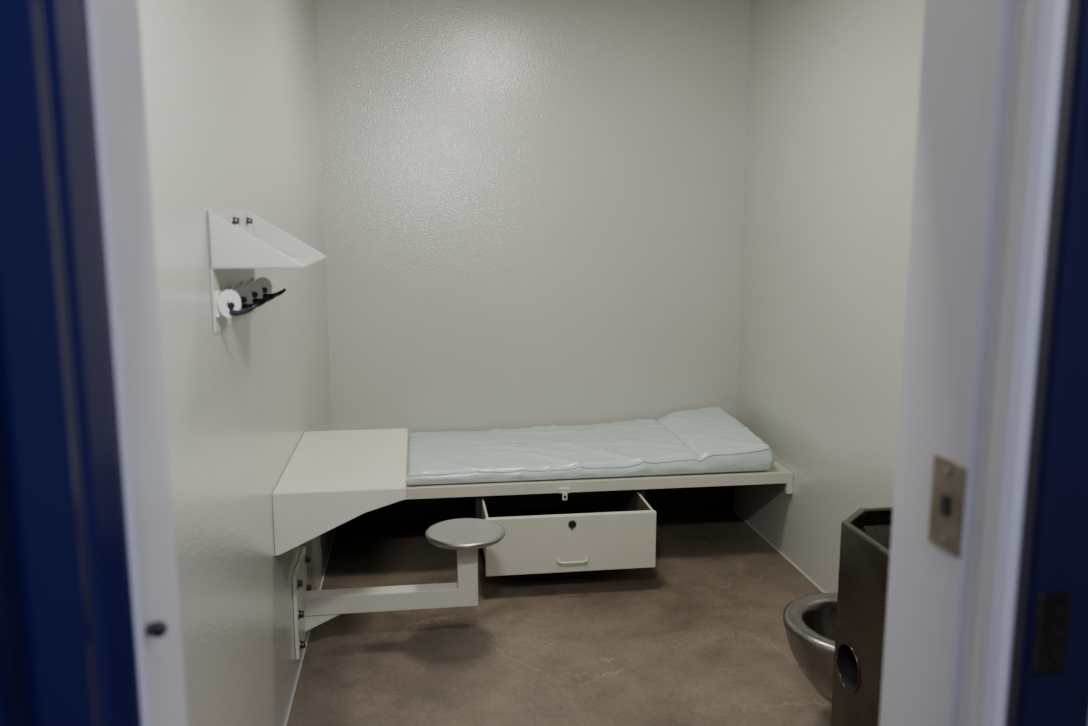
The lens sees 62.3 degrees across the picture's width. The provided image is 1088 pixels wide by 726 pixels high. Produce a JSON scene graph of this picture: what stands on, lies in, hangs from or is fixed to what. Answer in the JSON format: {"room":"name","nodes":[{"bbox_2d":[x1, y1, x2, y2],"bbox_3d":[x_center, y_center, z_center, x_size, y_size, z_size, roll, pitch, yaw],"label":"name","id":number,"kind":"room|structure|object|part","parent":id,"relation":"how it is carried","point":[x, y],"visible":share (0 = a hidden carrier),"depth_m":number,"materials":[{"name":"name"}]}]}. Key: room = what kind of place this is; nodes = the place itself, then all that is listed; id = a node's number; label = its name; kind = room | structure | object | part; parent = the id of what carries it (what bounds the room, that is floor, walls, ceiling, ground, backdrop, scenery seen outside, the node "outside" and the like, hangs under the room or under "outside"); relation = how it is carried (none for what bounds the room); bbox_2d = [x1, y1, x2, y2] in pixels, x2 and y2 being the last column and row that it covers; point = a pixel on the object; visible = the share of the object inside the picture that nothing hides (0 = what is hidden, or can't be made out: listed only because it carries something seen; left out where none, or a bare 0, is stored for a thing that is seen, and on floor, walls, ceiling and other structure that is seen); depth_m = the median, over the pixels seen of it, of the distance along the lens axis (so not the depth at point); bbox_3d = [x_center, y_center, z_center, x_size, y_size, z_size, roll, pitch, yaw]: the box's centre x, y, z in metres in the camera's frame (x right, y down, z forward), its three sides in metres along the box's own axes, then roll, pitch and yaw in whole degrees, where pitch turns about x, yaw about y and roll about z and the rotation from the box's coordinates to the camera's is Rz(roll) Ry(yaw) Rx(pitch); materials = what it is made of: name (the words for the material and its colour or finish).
{"room":"prison interior","nodes":[
{"label":"prison interior","id":0,"kind":"room"},
{"bbox_2d":[139,0,335,725],"bbox_3d":[-0.944,-0.211,2.889,0.120,2.870,3.760,-1,9,-8],"label":"wall","id":1,"kind":"structure","parent":0,"point":[232,101],"depth_m":2.34,"materials":[{"name":"paint"}]},
{"bbox_2d":[207,210,325,332],"bbox_3d":[-0.705,-0.255,2.360,0.207,0.283,0.567,-1,9,-8],"label":"shelf","id":2,"kind":"object","parent":1,"relation":"attached to","point":[241,243],"visible":1,"depth_m":2.12,"materials":[{"name":"metal"}]},
{"bbox_3d":[-0.805,-0.253,2.347,0.005,0.283,0.565,-1,9,-8],"label":"plate","id":3,"kind":"part","parent":2,"relation":"part of","materials":[{"name":"metal"}]},
{"bbox_3d":[-0.704,-0.265,2.360,0.205,0.004,0.565,-1,9,-8],"label":"shelf plate","id":4,"kind":"part","parent":2,"relation":"part of","materials":[{"name":"metal"}]},
{"bbox_2d":[285,528,335,725],"bbox_3d":[-0.882,1.202,3.122,0.005,0.007,3.760,-1,9,-8],"label":"baseboard","id":5,"kind":"structure","parent":1,"relation":"attached to","point":[335,528],"depth_m":3.49,"materials":[{"name":"paint"}]},
{"bbox_2d":[272,428,407,554],"bbox_3d":[-0.717,0.445,3.327,0.420,0.208,0.856,-1,9,-8],"label":"desk","id":6,"kind":"object","parent":1,"relation":"attached to","point":[330,479],"visible":1,"depth_m":3.00,"materials":[{"name":"beige metal"}]},
{"bbox_2d":[292,518,504,659],"bbox_3d":[-0.553,0.860,3.519,0.814,0.386,0.314,-2,9,-14],"label":"stool","id":7,"kind":"object","parent":1,"relation":"attached to","point":[312,608],"visible":1,"depth_m":3.51,"materials":[{"name":"metal"}]},
{"bbox_3d":[-0.927,0.908,3.432,0.013,0.320,0.310,-1,9,-8],"label":"wall plate","id":8,"kind":"part","parent":7,"relation":"part of","materials":[{"name":"beige metal"}]},
{"bbox_3d":[-0.598,0.835,3.534,0.673,0.266,0.070,-1,9,-8],"label":"arm and post","id":9,"kind":"part","parent":7,"relation":"part of","materials":[{"name":"beige metal"}]},
{"bbox_3d":[-0.310,0.675,3.550,0.314,0.029,0.314,-1,9,-8],"label":"seat","id":10,"kind":"part","parent":7,"relation":"part of","materials":[{"name":"metal"}]},
{"bbox_2d":[316,0,750,436],"bbox_3d":[-0.028,-0.539,4.952,2.520,2.870,0.120,-1,9,-8],"label":"wall","id":11,"kind":"structure","parent":0,"point":[534,209],"depth_m":4.84,"materials":[{"name":"paint"}]},
{"bbox_2d":[336,461,792,575],"bbox_3d":[0.059,0.747,4.540,2.277,0.459,1.106,-1,9,-8],"label":"bunk","id":12,"kind":"object","parent":11,"relation":"attached to","point":[587,524],"visible":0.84,"depth_m":4.25,"materials":[{"name":"beige metal"}]},
{"bbox_3d":[-0.306,0.740,4.388,0.010,0.234,0.802,-1,9,-8],"label":"drawer","id":13,"kind":"part","parent":12,"relation":"part of","materials":[{"name":"beige metal"}]},
{"bbox_3d":[-0.018,0.694,5.080,2.274,0.395,0.009,-1,9,-8],"label":"support panel","id":14,"kind":"part","parent":12,"relation":"part of","materials":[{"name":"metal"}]},
{"bbox_3d":[0.012,0.670,4.823,0.755,0.234,0.020,-1,9,-8],"label":"drawer","id":15,"kind":"part","parent":12,"relation":"part of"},
{"bbox_3d":[0.066,0.847,4.460,0.759,0.009,0.799,-1,9,-8],"label":"drawer","id":16,"kind":"part","parent":12,"relation":"part of","materials":[{"name":"white metal"}]},
{"bbox_3d":[0.098,0.603,4.255,0.055,0.024,0.014,-1,9,-8],"label":"hasp plate","id":17,"kind":"part","parent":12,"relation":"part of","materials":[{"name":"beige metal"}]},
{"bbox_3d":[0.124,0.810,4.043,0.775,0.264,0.020,-1,9,-8],"label":"drawer","id":18,"kind":"part","parent":12,"relation":"part of","materials":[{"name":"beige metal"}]},
{"bbox_3d":[0.128,0.887,4.027,0.135,0.011,0.040,-1,9,-8],"label":"drawer handle","id":19,"kind":"part","parent":12,"relation":"part of","materials":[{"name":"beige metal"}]},
{"bbox_2d":[406,407,773,485],"bbox_3d":[0.186,0.409,4.657,1.786,0.173,0.788,-1,9,-8],"label":"mattress","id":20,"kind":"object","parent":12,"relation":"on","point":[707,440],"visible":0.99,"depth_m":4.44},
{"bbox_3d":[0.078,0.586,4.277,2.248,0.054,0.040,-1,9,-8],"label":"rail","id":21,"kind":"part","parent":12,"relation":"part of","materials":[{"name":"beige metal"}]},
{"bbox_3d":[0.439,0.723,4.492,0.010,0.234,0.802,-1,9,-8],"label":"drawer","id":22,"kind":"part","parent":12,"relation":"part of","materials":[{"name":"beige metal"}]},
{"bbox_2d":[287,511,831,725],"bbox_3d":[-0.083,1.505,1.552,6.200,0.100,7.390,-1,9,-8],"label":"floor","id":23,"kind":"structure","parent":0,"point":[696,637],"depth_m":3.63,"materials":[{"name":"concrete"}]},
{"bbox_2d":[783,507,892,725],"bbox_3d":[1.148,0.825,2.707,0.630,0.880,0.995,-1,9,-8],"label":"toilet","id":24,"kind":"object","parent":23,"relation":"on","point":[836,640],"visible":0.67,"depth_m":2.60,"materials":[{"name":"silver metal"}]},
{"bbox_3d":[1.007,0.967,2.977,0.420,0.249,0.470,-1,9,-8],"label":"bowl","id":25,"kind":"part","parent":24,"relation":"part of","materials":[{"name":"silver metal"}]},
{"bbox_2d":[734,0,924,592],"bbox_3d":[1.433,-0.264,3.221,0.120,2.870,3.760,-1,9,-8],"label":"wall","id":26,"kind":"structure","parent":0,"point":[834,85],"depth_m":4.03,"materials":[{"name":"paint"}]},
{"bbox_2d":[733,510,824,592],"bbox_3d":[1.371,1.151,3.437,0.005,0.007,3.760,-1,9,-8],"label":"baseboard","id":27,"kind":"structure","parent":26,"relation":"attached to","point":[752,527],"depth_m":4.56,"materials":[{"name":"paint"}]},
{"bbox_3d":[-0.040,0.086,1.021,6.200,2.870,0.231,-1,9,-8],"label":"wall","id":28,"kind":"structure","parent":0,"visible":0},
{"bbox_2d":[145,623,151,635],"bbox_3d":[-0.424,0.283,0.958,0.019,0.013,0.013,1,9,7],"label":"pin","id":29,"kind":"object","parent":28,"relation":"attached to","point":[148,625],"visible":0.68,"depth_m":0.95,"materials":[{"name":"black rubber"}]},
{"bbox_2d":[0,0,1087,725],"bbox_3d":[0.032,0.399,1.060,1.120,2.240,0.280,-1,9,-8],"label":"door frame","id":30,"kind":"structure","parent":28,"relation":"attached to","point":[991,73],"depth_m":0.95,"materials":[{"name":"paint"}]},
{"bbox_2d":[928,453,966,558],"bbox_3d":[0.495,0.174,1.103,0.005,0.114,0.068,-1,9,-8],"label":"strike plate","id":31,"kind":"object","parent":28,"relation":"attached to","point":[953,484],"visible":1,"depth_m":1.10,"materials":[{"name":"silver metal"}]},
{"bbox_2d":[939,536,944,542],"bbox_3d":[0.491,0.218,1.109,0.004,0.008,0.008,-1,9,-8],"label":"screw","id":32,"kind":"object","parent":31,"relation":"attached to","point":[942,539],"depth_m":1.11,"materials":[{"name":"silver metal"}]},
{"bbox_2d":[940,493,949,516],"bbox_3d":[0.491,0.174,1.102,0.004,0.026,0.016,-1,9,-8],"label":"strike slot","id":33,"kind":"object","parent":31,"relation":"attached to","point":[945,499],"depth_m":1.10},
{"bbox_2d":[944,467,949,473],"bbox_3d":[0.491,0.131,1.095,0.004,0.008,0.008,-1,9,-8],"label":"screw","id":34,"kind":"object","parent":31,"relation":"attached to","point":[947,470],"depth_m":1.09,"materials":[{"name":"silver metal"}]},
{"bbox_2d":[1033,592,1071,672],"bbox_3d":[0.549,0.291,0.973,0.036,0.090,0.006,-1,9,-8],"label":"hinge leaf","id":35,"kind":"object","parent":28,"relation":"attached to","point":[1049,621],"visible":1,"depth_m":0.97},
{"bbox_2d":[1052,653,1058,658],"bbox_3d":[0.553,0.316,0.973,0.006,0.006,0.004,-1,9,-8],"label":"screw","id":36,"kind":"object","parent":35,"relation":"attached to","point":[1054,655],"depth_m":0.97,"materials":[{"name":"metal"}]},
{"bbox_2d":[1054,631,1060,636],"bbox_3d":[0.553,0.292,0.969,0.006,0.006,0.004,-1,9,-8],"label":"screw","id":37,"kind":"object","parent":35,"relation":"attached to","point":[1056,633],"depth_m":0.97,"materials":[{"name":"metal"}]},
{"bbox_2d":[1056,609,1062,614],"bbox_3d":[0.553,0.267,0.965,0.006,0.006,0.004,-1,9,-8],"label":"screw","id":38,"kind":"object","parent":35,"relation":"attached to","point":[1058,611],"depth_m":0.96,"materials":[{"name":"metal"}]}
]}

